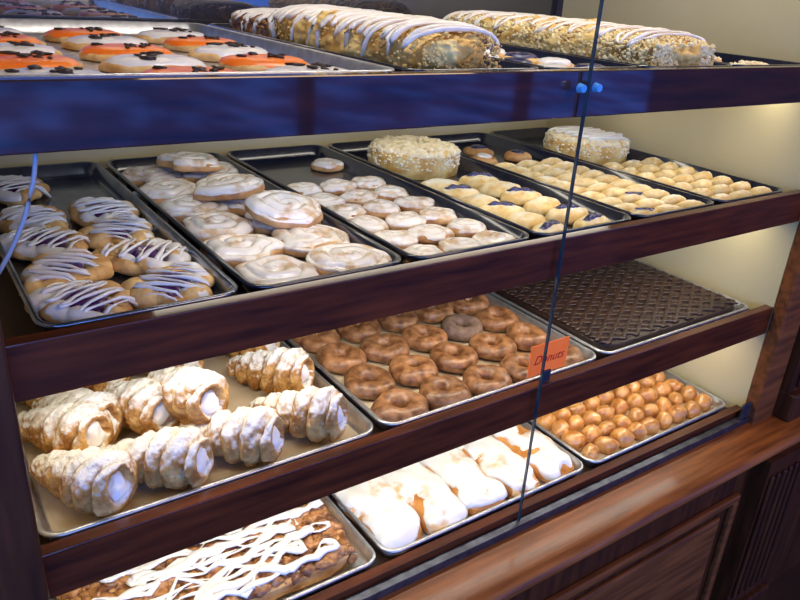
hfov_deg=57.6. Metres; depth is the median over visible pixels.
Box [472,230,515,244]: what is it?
roll
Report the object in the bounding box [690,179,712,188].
crescent
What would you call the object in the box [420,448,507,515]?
bar
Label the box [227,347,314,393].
cream horn
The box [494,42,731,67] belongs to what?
baking tray
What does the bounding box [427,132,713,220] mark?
baking tray
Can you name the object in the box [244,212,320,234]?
bun
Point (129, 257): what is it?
iced pastry
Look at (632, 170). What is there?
crescent
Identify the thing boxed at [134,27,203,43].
cookie
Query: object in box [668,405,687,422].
doughnut hole
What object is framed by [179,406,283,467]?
cream horn
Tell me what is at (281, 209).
bun
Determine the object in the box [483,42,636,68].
baking tray
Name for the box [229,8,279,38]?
cake
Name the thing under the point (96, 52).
cookie
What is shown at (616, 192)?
roll
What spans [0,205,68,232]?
iced pastry
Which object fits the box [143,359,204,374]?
cream horn
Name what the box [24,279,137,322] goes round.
iced pastry
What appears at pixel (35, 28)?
baking tray
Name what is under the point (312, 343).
doughnut
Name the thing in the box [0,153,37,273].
power cord
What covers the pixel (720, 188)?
crescent
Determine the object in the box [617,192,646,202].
roll
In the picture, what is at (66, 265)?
iced pastry
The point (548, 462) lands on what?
bar
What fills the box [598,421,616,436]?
doughnut hole
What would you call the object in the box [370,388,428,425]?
doughnut
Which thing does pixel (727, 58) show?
baking tray
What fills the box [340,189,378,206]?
roll
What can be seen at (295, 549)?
pastry
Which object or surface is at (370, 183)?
roll
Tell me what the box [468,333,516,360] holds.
doughnut
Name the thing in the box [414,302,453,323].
doughnut
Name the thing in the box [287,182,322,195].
roll
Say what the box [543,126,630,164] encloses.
round cake
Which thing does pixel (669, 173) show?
crescent
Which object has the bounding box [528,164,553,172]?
roll
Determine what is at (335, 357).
doughnut
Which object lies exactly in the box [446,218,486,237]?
roll
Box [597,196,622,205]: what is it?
roll
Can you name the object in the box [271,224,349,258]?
bun
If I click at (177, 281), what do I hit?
iced pastry
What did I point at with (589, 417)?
doughnut hole
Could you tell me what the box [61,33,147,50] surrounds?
cookie
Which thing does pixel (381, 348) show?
doughnut
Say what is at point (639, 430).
doughnut hole
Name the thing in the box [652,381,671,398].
doughnut hole
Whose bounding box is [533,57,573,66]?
pastry
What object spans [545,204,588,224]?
pastry
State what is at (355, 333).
doughnut
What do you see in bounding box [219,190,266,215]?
bun
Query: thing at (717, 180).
crescent
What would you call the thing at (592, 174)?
roll
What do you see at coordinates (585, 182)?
roll
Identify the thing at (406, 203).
roll
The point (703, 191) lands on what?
crescent
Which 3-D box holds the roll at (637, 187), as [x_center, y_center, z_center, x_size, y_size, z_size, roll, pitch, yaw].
[0.456,-0.209,1.385,0.064,0.025,0.025,0,24,-9]
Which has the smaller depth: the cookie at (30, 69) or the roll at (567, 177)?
the cookie at (30, 69)
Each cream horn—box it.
[17,400,113,453]
[19,387,88,407]
[29,446,137,517]
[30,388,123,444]
[84,377,129,391]
[101,426,213,489]
[102,377,180,434]
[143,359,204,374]
[147,366,229,424]
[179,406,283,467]
[227,342,279,357]
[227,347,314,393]
[249,386,347,442]
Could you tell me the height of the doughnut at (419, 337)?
0.028 m
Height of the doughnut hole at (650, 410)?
0.030 m
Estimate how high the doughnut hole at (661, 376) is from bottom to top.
0.036 m
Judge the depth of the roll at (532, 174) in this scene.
1.42 m
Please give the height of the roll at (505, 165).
0.025 m
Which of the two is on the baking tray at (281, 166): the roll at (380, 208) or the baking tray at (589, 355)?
the roll at (380, 208)
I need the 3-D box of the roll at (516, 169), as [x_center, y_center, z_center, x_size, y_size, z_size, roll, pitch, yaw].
[0.238,-0.255,1.456,0.064,0.024,0.025,-3,25,-15]
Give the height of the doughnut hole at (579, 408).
0.032 m
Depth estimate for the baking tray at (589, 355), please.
1.16 m
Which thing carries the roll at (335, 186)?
on the baking tray at (281, 166)
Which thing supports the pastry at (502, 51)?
on the baking tray at (574, 60)
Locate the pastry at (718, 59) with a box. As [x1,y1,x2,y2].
[709,56,721,61]
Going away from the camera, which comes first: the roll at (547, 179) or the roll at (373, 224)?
the roll at (373, 224)
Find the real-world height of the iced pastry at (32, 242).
0.029 m
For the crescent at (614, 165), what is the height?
0.027 m
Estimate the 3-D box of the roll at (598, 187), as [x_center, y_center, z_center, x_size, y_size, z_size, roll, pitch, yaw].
[0.379,-0.211,1.377,0.064,0.025,0.025,-6,26,-22]
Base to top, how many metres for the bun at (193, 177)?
0.024 m
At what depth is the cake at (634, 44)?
1.17 m
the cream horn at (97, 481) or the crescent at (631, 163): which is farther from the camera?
the crescent at (631, 163)
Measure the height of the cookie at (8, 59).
0.021 m
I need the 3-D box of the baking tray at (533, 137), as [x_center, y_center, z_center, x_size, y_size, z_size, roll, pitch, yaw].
[0.484,-0.303,1.607,0.218,0.024,0.655,-12,28,-32]
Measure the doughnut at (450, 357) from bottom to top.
0.029 m
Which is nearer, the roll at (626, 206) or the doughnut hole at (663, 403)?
the roll at (626, 206)
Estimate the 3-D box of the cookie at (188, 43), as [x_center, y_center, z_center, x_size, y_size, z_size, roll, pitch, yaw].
[-0.299,-0.390,1.102,0.119,0.021,0.102,-8,26,-25]
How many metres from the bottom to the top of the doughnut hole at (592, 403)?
0.035 m
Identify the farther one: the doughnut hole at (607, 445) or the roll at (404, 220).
the doughnut hole at (607, 445)
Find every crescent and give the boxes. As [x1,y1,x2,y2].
[603,162,623,169]
[620,167,638,174]
[621,160,643,168]
[636,171,655,179]
[637,164,659,173]
[640,157,663,165]
[653,177,674,184]
[654,169,675,177]
[657,162,678,170]
[671,174,693,183]
[671,182,692,190]
[674,166,695,174]
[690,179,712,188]
[690,187,712,196]
[692,171,712,180]
[708,184,733,194]
[710,176,732,185]
[711,193,731,199]
[728,190,751,198]
[729,181,750,191]
[748,186,771,194]
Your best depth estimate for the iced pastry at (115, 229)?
0.96 m
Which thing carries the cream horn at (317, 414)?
on the sheet at (60, 517)
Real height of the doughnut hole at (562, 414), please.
0.034 m
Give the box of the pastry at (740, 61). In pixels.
[738,60,768,64]
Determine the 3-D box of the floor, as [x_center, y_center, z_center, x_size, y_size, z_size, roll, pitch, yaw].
[-0.347,0.872,1.757,9.000,0.050,7.000,-12,28,-32]
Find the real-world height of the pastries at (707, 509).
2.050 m
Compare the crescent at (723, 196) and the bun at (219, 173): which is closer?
the bun at (219, 173)
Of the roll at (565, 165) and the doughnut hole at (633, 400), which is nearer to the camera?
the roll at (565, 165)
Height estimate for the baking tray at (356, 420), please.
0.024 m
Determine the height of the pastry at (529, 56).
0.022 m
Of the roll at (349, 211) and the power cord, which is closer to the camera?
the power cord
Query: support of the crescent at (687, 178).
on the baking tray at (533, 137)
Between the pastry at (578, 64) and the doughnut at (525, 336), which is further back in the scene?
the doughnut at (525, 336)
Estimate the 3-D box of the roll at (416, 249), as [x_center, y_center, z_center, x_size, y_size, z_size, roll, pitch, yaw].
[0.032,-0.063,0.994,0.064,0.020,0.065,-6,25,-21]
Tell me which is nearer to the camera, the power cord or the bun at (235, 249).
the power cord
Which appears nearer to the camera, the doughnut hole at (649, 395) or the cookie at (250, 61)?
the cookie at (250, 61)
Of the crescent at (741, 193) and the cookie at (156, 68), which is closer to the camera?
the cookie at (156, 68)
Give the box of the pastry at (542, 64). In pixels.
[537,63,566,66]
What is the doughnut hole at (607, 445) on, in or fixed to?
on the sheet at (601, 455)
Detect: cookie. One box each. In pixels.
[0,26,23,34]
[0,31,45,44]
[0,41,61,55]
[0,50,84,69]
[0,64,101,74]
[42,27,121,42]
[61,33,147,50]
[79,42,174,61]
[98,51,205,72]
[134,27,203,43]
[142,65,238,72]
[162,34,235,52]
[188,41,268,62]
[218,51,309,71]
[266,62,346,70]
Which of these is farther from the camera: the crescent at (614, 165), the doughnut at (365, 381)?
the crescent at (614, 165)
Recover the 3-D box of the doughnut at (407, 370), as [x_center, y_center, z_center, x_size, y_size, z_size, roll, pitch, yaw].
[0.021,0.114,1.194,0.081,0.029,0.083,-13,29,-34]
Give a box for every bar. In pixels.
[335,476,422,554]
[382,462,467,534]
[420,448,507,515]
[458,435,539,498]
[492,425,573,482]
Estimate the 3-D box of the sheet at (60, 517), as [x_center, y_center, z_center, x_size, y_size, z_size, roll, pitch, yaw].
[-0.392,0.122,1.150,0.405,0.001,0.623,-12,28,-32]
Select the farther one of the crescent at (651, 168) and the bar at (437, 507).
the crescent at (651, 168)
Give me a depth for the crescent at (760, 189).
1.41 m
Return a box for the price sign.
[527,336,569,382]
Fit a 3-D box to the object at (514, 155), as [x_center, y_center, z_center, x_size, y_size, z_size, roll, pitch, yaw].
[0.263,-0.324,1.619,0.063,0.021,0.064,3,24,-3]
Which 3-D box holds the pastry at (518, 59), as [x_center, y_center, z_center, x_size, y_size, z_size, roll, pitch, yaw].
[0.171,-0.348,1.077,0.072,0.022,0.060,-14,29,-34]
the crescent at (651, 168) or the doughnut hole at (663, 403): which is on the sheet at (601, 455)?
the doughnut hole at (663, 403)
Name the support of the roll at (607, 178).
on the baking tray at (498, 145)
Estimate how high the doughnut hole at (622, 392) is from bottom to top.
0.036 m
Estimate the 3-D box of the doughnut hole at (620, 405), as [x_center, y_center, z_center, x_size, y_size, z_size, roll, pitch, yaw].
[0.480,0.232,1.591,0.039,0.036,0.048,8,24,9]
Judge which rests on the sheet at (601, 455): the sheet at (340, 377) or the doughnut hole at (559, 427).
the doughnut hole at (559, 427)
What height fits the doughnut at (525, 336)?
0.029 m
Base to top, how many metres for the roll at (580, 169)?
0.025 m
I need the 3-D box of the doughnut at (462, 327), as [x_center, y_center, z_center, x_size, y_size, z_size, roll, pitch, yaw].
[0.115,0.050,1.352,0.084,0.029,0.083,-4,25,-17]
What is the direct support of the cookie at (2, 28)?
on the baking tray at (35, 28)
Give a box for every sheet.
[15,354,357,531]
[307,311,552,410]
[548,390,713,459]
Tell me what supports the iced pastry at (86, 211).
on the baking tray at (68, 183)
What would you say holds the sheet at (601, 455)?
on the baking tray at (718, 403)
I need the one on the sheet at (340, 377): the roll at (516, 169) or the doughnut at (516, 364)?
the doughnut at (516, 364)
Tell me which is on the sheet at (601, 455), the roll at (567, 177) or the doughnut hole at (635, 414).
the doughnut hole at (635, 414)
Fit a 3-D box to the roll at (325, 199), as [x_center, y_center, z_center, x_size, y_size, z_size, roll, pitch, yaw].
[-0.125,-0.163,1.197,0.070,0.020,0.060,4,24,0]
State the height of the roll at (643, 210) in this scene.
0.026 m
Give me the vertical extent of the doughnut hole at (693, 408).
0.034 m
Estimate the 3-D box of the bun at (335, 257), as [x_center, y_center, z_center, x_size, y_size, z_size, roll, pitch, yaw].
[-0.065,-0.052,0.948,0.110,0.025,0.108,-18,32,-40]
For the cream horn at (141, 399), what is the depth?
0.97 m
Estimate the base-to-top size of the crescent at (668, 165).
0.027 m
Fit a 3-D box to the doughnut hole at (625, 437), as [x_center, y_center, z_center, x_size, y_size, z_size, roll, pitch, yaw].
[0.453,0.278,1.479,0.050,0.037,0.041,5,24,3]
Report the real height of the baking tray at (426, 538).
0.024 m
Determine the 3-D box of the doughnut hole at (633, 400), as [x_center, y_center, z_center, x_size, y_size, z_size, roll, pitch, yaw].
[0.521,0.225,1.614,0.044,0.034,0.036,-5,25,-19]
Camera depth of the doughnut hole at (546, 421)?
1.51 m
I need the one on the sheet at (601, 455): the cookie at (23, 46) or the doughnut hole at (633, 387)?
the doughnut hole at (633, 387)
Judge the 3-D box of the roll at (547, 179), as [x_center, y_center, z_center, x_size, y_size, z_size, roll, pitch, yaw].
[0.281,-0.227,1.399,0.064,0.024,0.025,-2,24,-12]
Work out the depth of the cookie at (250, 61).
0.89 m
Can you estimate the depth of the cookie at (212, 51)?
0.98 m
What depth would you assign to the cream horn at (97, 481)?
0.83 m
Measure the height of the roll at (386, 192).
0.021 m
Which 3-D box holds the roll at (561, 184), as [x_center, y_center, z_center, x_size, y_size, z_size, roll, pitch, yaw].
[0.303,-0.213,1.370,0.064,0.025,0.025,-3,25,-14]
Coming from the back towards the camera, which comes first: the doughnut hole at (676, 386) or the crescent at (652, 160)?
the doughnut hole at (676, 386)
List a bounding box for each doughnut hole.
[536,413,556,429]
[551,408,571,421]
[551,420,569,438]
[561,431,585,450]
[566,402,585,415]
[567,415,583,431]
[581,410,601,425]
[581,424,601,444]
[582,443,598,459]
[583,396,599,410]
[594,436,619,454]
[595,405,614,420]
[597,391,614,405]
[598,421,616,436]
[610,398,627,414]
[610,414,631,427]
[610,427,634,448]
[613,386,629,399]
[625,381,639,393]
[625,393,643,409]
[627,407,644,422]
[627,422,646,440]
[636,387,657,404]
[638,376,655,388]
[640,418,659,434]
[641,403,658,418]
[652,372,665,381]
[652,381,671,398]
[655,397,671,411]
[656,411,672,429]
[664,379,683,392]
[668,392,682,405]
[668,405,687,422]
[680,385,698,402]
[684,401,700,418]
[694,393,711,411]
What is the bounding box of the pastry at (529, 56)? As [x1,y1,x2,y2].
[502,52,538,62]
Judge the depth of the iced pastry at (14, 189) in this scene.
1.12 m
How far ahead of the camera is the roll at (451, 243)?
1.02 m
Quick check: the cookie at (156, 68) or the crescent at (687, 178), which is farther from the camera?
the crescent at (687, 178)
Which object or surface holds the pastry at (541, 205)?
on the baking tray at (357, 150)
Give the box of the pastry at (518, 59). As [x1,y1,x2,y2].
[504,57,532,63]
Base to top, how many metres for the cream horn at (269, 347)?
0.082 m
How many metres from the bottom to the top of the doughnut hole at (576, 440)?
0.034 m
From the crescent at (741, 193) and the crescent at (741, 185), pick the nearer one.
the crescent at (741, 193)
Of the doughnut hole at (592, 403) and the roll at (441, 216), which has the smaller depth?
the roll at (441, 216)
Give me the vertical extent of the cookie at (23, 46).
0.021 m
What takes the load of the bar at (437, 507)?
on the baking tray at (426, 538)
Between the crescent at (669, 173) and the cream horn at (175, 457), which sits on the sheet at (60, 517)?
the cream horn at (175, 457)
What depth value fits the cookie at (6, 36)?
0.95 m
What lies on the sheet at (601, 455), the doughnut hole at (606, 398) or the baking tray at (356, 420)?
the doughnut hole at (606, 398)
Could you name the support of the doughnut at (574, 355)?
on the sheet at (340, 377)
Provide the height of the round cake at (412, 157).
0.058 m
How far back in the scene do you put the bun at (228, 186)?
1.11 m
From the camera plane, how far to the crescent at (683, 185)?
1.40 m
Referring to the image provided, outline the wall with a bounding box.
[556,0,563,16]
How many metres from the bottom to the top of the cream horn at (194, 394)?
0.082 m
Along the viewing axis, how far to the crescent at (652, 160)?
1.60 m
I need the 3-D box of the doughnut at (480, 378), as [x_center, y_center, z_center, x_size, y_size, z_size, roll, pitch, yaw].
[0.142,0.131,1.175,0.084,0.029,0.085,-6,26,-22]
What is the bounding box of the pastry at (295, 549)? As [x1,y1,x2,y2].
[56,499,358,599]
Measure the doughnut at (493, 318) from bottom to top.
0.029 m
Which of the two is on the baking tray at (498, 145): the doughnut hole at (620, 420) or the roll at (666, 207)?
the roll at (666, 207)
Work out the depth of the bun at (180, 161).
1.25 m
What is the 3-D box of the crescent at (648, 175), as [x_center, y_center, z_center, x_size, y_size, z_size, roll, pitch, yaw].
[0.500,-0.248,1.477,0.064,0.027,0.031,-4,25,-17]
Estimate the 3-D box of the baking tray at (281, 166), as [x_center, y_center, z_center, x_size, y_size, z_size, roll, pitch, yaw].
[-0.076,-0.180,1.243,0.218,0.024,0.655,-12,28,-32]
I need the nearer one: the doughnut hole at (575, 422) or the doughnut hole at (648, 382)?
the doughnut hole at (575, 422)
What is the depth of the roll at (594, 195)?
1.30 m
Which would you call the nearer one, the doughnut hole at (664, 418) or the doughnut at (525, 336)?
the doughnut at (525, 336)
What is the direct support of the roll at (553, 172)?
on the baking tray at (498, 145)
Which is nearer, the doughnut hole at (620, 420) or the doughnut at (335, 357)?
the doughnut at (335, 357)
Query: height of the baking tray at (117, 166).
0.024 m
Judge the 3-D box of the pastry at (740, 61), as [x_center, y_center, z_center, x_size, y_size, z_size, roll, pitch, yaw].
[0.641,-0.423,1.318,0.060,0.022,0.071,3,24,-3]
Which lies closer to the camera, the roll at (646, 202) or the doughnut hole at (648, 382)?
the roll at (646, 202)
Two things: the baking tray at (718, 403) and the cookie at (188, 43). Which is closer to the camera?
the cookie at (188, 43)
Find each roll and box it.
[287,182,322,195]
[309,192,345,207]
[310,158,343,172]
[320,178,357,195]
[327,203,366,219]
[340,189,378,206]
[350,215,388,232]
[351,176,385,190]
[363,199,400,218]
[373,230,418,249]
[374,185,408,201]
[385,211,426,229]
[393,195,434,212]
[402,244,442,263]
[408,224,454,244]
[418,207,456,225]
[438,237,480,251]
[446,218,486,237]
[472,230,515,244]
[495,162,517,169]
[508,166,530,173]
[516,160,540,167]
[521,171,544,178]
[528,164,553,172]
[535,176,559,183]
[540,157,561,165]
[542,168,568,176]
[549,181,570,188]
[552,161,573,169]
[555,173,581,181]
[565,185,588,193]
[566,165,589,174]
[570,177,598,187]
[580,170,604,178]
[580,191,604,199]
[587,182,611,192]
[594,174,619,183]
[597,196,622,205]
[601,187,628,197]
[610,179,635,187]
[613,202,639,211]
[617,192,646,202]
[624,184,652,191]
[630,207,657,214]
[633,198,664,207]
[642,189,669,199]
[654,204,681,212]
[660,194,685,204]
[676,200,704,207]
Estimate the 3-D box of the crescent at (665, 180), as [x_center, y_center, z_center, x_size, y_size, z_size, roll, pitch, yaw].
[0.525,-0.233,1.446,0.064,0.027,0.030,1,24,-6]
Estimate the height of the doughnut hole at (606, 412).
0.032 m
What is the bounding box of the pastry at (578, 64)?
[574,63,606,66]
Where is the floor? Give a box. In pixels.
[764,562,799,599]
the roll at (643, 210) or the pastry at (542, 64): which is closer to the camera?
the pastry at (542, 64)
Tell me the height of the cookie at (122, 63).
0.021 m
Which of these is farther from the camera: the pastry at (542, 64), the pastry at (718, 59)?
the pastry at (718, 59)
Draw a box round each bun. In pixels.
[118,165,183,187]
[132,178,195,204]
[156,151,221,172]
[156,194,229,222]
[181,161,238,183]
[181,211,253,241]
[193,173,264,200]
[200,172,238,179]
[200,233,283,268]
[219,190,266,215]
[235,254,319,292]
[244,190,322,228]
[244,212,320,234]
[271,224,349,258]
[306,243,391,274]
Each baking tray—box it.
[0,18,394,77]
[0,162,237,330]
[24,341,372,541]
[50,496,375,599]
[105,152,401,292]
[208,23,538,71]
[226,145,528,263]
[284,294,595,431]
[328,140,630,239]
[332,422,583,557]
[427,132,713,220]
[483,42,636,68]
[488,259,747,359]
[490,127,782,205]
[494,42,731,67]
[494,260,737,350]
[527,370,725,467]
[713,52,799,65]
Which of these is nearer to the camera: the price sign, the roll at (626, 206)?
the price sign
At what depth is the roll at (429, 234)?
1.06 m
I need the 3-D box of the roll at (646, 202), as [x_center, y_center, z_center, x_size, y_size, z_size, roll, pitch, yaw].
[0.445,-0.169,1.292,0.064,0.024,0.025,1,24,-7]
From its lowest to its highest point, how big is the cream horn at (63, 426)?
0.082 m
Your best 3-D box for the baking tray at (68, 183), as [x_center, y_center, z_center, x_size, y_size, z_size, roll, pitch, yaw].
[-0.445,-0.099,1.002,0.213,0.024,0.655,-12,28,-32]
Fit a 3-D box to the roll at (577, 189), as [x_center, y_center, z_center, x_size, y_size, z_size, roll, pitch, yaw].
[0.325,-0.199,1.341,0.064,0.024,0.025,-5,25,-20]
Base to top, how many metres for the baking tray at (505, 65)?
0.024 m
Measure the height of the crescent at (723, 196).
0.027 m
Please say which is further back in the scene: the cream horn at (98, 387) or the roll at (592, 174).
the roll at (592, 174)
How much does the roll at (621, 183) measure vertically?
0.024 m
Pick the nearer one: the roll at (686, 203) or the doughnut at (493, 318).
the roll at (686, 203)
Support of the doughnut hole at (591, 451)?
on the sheet at (601, 455)
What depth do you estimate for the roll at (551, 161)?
1.54 m
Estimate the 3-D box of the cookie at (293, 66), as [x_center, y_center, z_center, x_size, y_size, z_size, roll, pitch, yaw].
[-0.103,-0.260,0.836,0.121,0.021,0.106,-10,27,-28]
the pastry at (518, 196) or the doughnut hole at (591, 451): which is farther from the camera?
the doughnut hole at (591, 451)
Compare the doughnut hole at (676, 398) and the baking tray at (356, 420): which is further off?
the doughnut hole at (676, 398)
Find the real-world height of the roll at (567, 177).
0.025 m
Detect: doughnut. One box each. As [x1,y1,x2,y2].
[292,329,340,353]
[316,342,366,374]
[336,319,380,342]
[344,364,395,399]
[359,333,409,363]
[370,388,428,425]
[377,311,419,332]
[389,355,437,386]
[401,324,447,351]
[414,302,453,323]
[419,375,471,409]
[429,341,477,373]
[441,313,482,341]
[450,294,489,314]
[462,364,512,394]
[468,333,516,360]
[473,306,519,332]
[499,353,539,381]
[505,322,546,350]
[553,344,584,369]
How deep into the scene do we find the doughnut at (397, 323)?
1.34 m
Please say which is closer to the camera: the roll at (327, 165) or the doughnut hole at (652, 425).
the roll at (327, 165)
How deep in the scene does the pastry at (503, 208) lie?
1.18 m
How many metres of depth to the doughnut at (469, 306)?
1.43 m
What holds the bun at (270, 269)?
on the baking tray at (117, 166)
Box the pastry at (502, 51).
[485,47,505,57]
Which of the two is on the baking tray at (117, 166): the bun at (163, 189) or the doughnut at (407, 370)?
the bun at (163, 189)
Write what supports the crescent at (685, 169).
on the baking tray at (533, 137)
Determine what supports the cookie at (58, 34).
on the baking tray at (35, 28)
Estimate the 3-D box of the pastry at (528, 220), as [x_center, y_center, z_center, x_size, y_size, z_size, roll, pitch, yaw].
[0.200,-0.127,1.157,0.079,0.026,0.050,-6,26,-21]
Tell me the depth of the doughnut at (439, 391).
1.11 m
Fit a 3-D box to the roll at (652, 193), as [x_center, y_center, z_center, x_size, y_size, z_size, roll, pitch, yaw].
[0.478,-0.195,1.356,0.064,0.024,0.025,-1,24,-11]
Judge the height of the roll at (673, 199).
0.025 m
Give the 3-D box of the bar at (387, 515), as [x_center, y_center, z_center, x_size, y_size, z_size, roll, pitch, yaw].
[-0.036,0.353,1.238,0.109,0.037,0.206,-13,29,-33]
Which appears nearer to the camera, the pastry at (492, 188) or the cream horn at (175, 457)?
the cream horn at (175, 457)
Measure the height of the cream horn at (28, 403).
0.082 m
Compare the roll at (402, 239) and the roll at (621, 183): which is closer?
the roll at (402, 239)
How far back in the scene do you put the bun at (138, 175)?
1.24 m
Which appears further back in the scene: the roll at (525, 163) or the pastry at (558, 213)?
the roll at (525, 163)
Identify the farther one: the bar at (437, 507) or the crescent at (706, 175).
the crescent at (706, 175)
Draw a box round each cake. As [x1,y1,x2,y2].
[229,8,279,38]
[268,4,503,68]
[367,135,460,179]
[443,10,715,65]
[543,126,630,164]
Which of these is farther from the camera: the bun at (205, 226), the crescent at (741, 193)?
the crescent at (741, 193)
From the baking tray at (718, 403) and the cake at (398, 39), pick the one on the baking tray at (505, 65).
the cake at (398, 39)
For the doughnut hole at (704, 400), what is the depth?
1.62 m
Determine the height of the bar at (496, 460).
0.038 m
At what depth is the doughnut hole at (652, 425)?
1.52 m

